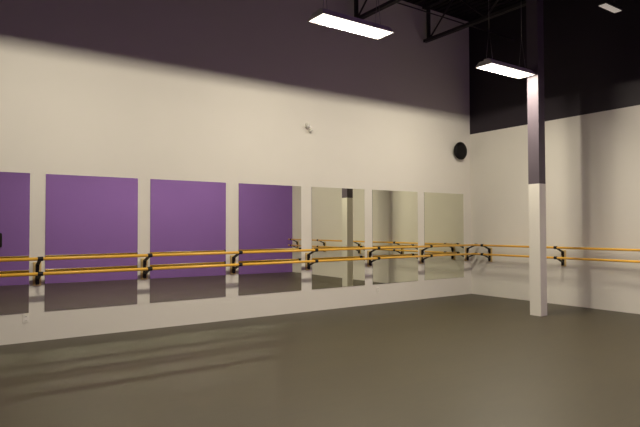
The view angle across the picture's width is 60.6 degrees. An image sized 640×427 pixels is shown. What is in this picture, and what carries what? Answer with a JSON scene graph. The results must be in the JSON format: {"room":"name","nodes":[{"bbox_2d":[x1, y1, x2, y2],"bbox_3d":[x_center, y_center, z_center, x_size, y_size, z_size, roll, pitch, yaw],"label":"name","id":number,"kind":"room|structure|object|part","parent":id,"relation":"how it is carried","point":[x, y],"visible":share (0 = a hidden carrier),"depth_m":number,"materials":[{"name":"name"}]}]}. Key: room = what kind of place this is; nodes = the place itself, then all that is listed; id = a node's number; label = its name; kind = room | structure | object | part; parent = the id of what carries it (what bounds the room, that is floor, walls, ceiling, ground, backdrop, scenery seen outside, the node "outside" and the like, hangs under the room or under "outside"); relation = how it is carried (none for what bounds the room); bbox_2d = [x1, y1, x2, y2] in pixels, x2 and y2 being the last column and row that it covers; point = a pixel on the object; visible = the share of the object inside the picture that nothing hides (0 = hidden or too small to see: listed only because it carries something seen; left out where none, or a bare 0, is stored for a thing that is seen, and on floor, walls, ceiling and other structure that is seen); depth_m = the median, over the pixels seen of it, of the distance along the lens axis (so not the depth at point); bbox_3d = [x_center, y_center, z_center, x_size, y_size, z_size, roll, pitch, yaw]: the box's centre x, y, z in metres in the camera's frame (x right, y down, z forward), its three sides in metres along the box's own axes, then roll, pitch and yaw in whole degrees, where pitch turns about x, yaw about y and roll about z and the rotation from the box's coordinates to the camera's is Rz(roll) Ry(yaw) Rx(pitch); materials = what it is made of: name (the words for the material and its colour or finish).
{"room":"exercise studio","nodes":[
{"label":"exercise studio","id":0,"kind":"room"},
{"bbox_2d":[0,0,470,344],"bbox_3d":[-2.190,-1.347,8.550,13.927,6.120,0.250,1,-2,-35],"label":"wall","id":1,"kind":"structure","parent":0,"point":[225,91],"depth_m":8.88,"materials":[{"name":"white paint"}]},
{"bbox_2d":[0,172,29,314],"bbox_3d":[-4.316,0.376,6.848,1.220,1.830,0.007,1,-2,-35],"label":"wall mirror","id":2,"kind":"object","parent":1,"relation":"attached to","point":[14,187],"visible":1,"depth_m":7.10,"materials":[{"name":"clear glass"}]},
{"bbox_2d":[23,314,28,322],"bbox_3d":[-3.840,1.369,7.157,0.072,0.116,0.010,1,-2,-35],"label":"wall outlet","id":3,"kind":"object","parent":1,"relation":"attached to","point":[25,316],"visible":1,"depth_m":7.15,"materials":[{"name":"white plastic"}]},
{"bbox_2d":[45,174,137,310],"bbox_3d":[-3.164,0.393,7.659,1.220,1.830,0.007,1,-2,-35],"label":"wall mirror","id":4,"kind":"object","parent":1,"relation":"attached to","point":[85,215],"visible":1,"depth_m":7.63,"materials":[{"name":"clear glass"}]},
{"bbox_2d":[150,179,225,302],"bbox_3d":[-2.016,0.410,8.467,1.220,1.830,0.007,1,-2,-35],"label":"wall mirror","id":5,"kind":"object","parent":1,"relation":"attached to","point":[186,216],"visible":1,"depth_m":8.44,"materials":[{"name":"clear glass"}]},
{"bbox_2d":[0,244,476,285],"bbox_3d":[-0.957,0.792,9.025,10.640,0.392,0.298,1,-2,-35],"label":"double ballet barre","id":6,"kind":"object","parent":1,"relation":"attached to","point":[233,265],"visible":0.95,"depth_m":8.42,"materials":[{"name":"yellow wood"}]},
{"bbox_3d":[-3.654,0.851,7.120,0.042,0.161,0.236,1,-2,-35],"label":"arm","id":7,"kind":"part","parent":6,"relation":"part of","materials":[{"name":"black metal"}]},
{"bbox_3d":[-3.654,0.659,7.125,0.042,0.161,0.236,1,-2,-35],"label":"arm","id":8,"kind":"part","parent":6,"relation":"part of","materials":[{"name":"black metal"}]},
{"bbox_3d":[-2.501,0.676,7.936,0.042,0.161,0.236,1,-2,-35],"label":"arm","id":9,"kind":"part","parent":6,"relation":"part of","materials":[{"name":"black metal"}]},
{"bbox_3d":[-0.888,0.814,8.925,10.640,0.043,0.043,1,-2,-35],"label":"rail","id":10,"kind":"part","parent":6,"relation":"part of","materials":[{"name":"brown wood"}]},
{"bbox_3d":[-0.888,0.622,8.930,10.640,0.043,0.043,1,-2,-35],"label":"rail","id":11,"kind":"part","parent":6,"relation":"part of","materials":[{"name":"brown wood"}]},
{"bbox_2d":[239,183,300,294],"bbox_3d":[-0.830,0.427,9.302,1.220,1.830,0.007,1,-2,-35],"label":"wall mirror","id":12,"kind":"object","parent":1,"relation":"attached to","point":[269,215],"visible":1,"depth_m":9.27,"materials":[{"name":"clear glass"}]},
{"bbox_2d":[305,123,312,132],"bbox_3d":[-0.190,-1.531,9.747,0.147,0.183,0.103,1,-2,-35],"label":"emergency light","id":13,"kind":"object","parent":1,"relation":"attached to","point":[307,125],"visible":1,"depth_m":9.73,"materials":[{"name":"white plastic"}]},
{"bbox_2d":[312,187,364,288],"bbox_3d":[0.353,0.445,10.134,1.220,1.830,0.007,1,-2,-35],"label":"wall mirror","id":14,"kind":"object","parent":1,"relation":"attached to","point":[338,214],"visible":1,"depth_m":10.12,"materials":[{"name":"clear glass"}]},
{"bbox_2d":[372,190,417,283],"bbox_3d":[1.516,0.462,10.953,1.220,1.830,0.007,1,-2,-35],"label":"wall mirror","id":15,"kind":"object","parent":1,"relation":"attached to","point":[394,213],"visible":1,"depth_m":10.93,"materials":[{"name":"clear glass"}]},
{"bbox_2d":[424,192,463,279],"bbox_3d":[2.675,0.478,11.768,1.220,1.830,0.007,1,-2,-35],"label":"wall mirror","id":16,"kind":"object","parent":1,"relation":"attached to","point":[443,212],"visible":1,"depth_m":11.75,"materials":[{"name":"clear glass"}]},
{"bbox_2d":[454,142,466,159],"bbox_3d":[3.065,-1.370,12.016,0.390,0.390,0.134,1,-2,-35],"label":"wall speaker","id":17,"kind":"object","parent":1,"relation":"attached to","point":[460,150],"visible":1,"depth_m":11.95,"materials":[{"name":"black plastic"}]},
{"bbox_2d":[0,294,639,426],"bbox_3d":[0.667,1.704,4.427,13.927,0.200,10.145,1,-2,-35],"label":"floor","id":18,"kind":"structure","parent":0,"point":[466,360],"depth_m":5.73,"materials":[{"name":"grey plastic"}]},
{"bbox_2d":[526,0,546,315],"bbox_3d":[3.682,-0.984,9.318,0.180,5.400,0.206,1,-2,-35],"label":"support column","id":19,"kind":"structure","parent":18,"relation":"on","point":[534,29],"depth_m":9.25,"materials":[{"name":"white paint"}]},
{"bbox_2d":[402,0,523,21],"bbox_3d":[0.649,-4.614,4.585,13.927,0.200,10.145,1,-2,-35],"label":"ceiling","id":20,"kind":"structure","parent":0,"point":[458,9],"depth_m":11.56,"materials":[{"name":"paint"}]},
{"bbox_2d":[308,0,393,38],"bbox_3d":[0.409,-3.414,7.023,1.150,2.073,0.320,1,-2,-35],"label":"pendant light","id":21,"kind":"object","parent":20,"relation":"hanging from","point":[322,16],"visible":1,"depth_m":6.97,"materials":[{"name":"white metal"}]},
{"bbox_2d":[313,14,388,36],"bbox_3d":[0.412,-2.404,6.997,1.082,0.004,0.284,1,-2,-35],"label":"diffuser","id":22,"kind":"object","parent":21,"relation":"attached to","point":[337,21],"depth_m":6.99,"materials":[{"name":"white plastic"}]},
{"bbox_2d":[475,0,535,78],"bbox_3d":[3.055,-3.372,9.031,1.150,2.073,0.320,1,-2,-35],"label":"pendant light","id":23,"kind":"object","parent":20,"relation":"hanging from","point":[491,65],"visible":1,"depth_m":8.98,"materials":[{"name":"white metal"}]},
{"bbox_2d":[481,63,529,76],"bbox_3d":[3.058,-2.362,9.006,1.082,0.004,0.284,1,-2,-35],"label":"diffuser","id":24,"kind":"object","parent":23,"relation":"attached to","point":[500,68],"depth_m":8.98,"materials":[{"name":"white plastic"}]},
{"bbox_2d":[598,1,622,12],"bbox_3d":[4.407,-3.771,8.343,0.500,1.318,0.130,1,-2,-35],"label":"ceiling light","id":25,"kind":"object","parent":20,"relation":"hanging from","point":[606,5],"visible":1,"depth_m":8.28,"materials":[{"name":"paint"}]},
{"bbox_2d":[469,0,639,313],"bbox_3d":[6.322,-1.376,8.339,0.250,6.120,9.895,1,-2,-35],"label":"wall","id":26,"kind":"structure","parent":0,"point":[592,52],"depth_m":10.42,"materials":[{"name":"white paint"}]},
{"bbox_2d":[474,244,639,265],"bbox_3d":[5.453,0.774,9.052,0.298,0.392,6.995,1,-2,-35],"label":"double ballet barre","id":27,"kind":"object","parent":26,"relation":"attached to","point":[562,259],"visible":1,"depth_m":10.32,"materials":[{"name":"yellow wood"}]},
{"bbox_3d":[5.355,0.797,8.982,0.043,0.043,6.995,1,-2,-35],"label":"rail","id":28,"kind":"part","parent":27,"relation":"part of","materials":[{"name":"brown wood"}]},
{"bbox_3d":[5.354,0.605,8.986,0.043,0.043,6.995,1,-2,-35],"label":"rail","id":29,"kind":"part","parent":27,"relation":"part of","materials":[{"name":"brown wood"}]},
{"bbox_3d":[2.657,-1.532,1.667,13.427,6.120,1.606,1,-2,-35],"label":"wall","id":30,"kind":"structure","parent":0,"visible":0},
{"bbox_2d":[354,0,401,18],"bbox_3d":[2.988,-4.075,7.030,0.090,0.760,8.275,1,-2,-35],"label":"roof truss","id":31,"kind":"object","parent":30,"relation":"attached to","point":[389,3],"visible":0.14,"depth_m":9.94,"materials":[{"name":"metal"}]},
{"bbox_2d":[422,0,525,42],"bbox_3d":[4.566,-4.052,8.141,0.090,0.760,8.275,1,-2,-35],"label":"roof truss","id":32,"kind":"object","parent":30,"relation":"attached to","point":[429,37],"visible":0.99,"depth_m":10.74,"materials":[{"name":"metal"}]},
{"bbox_2d":[397,2,512,39],"bbox_3d":[2.663,-3.653,10.476,3.325,0.024,0.024,1,-2,-35],"label":"rod","id":33,"kind":"object","parent":32,"relation":"attached to","point":[398,2],"visible":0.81,"depth_m":10.32,"materials":[{"name":"paint"}]}
]}

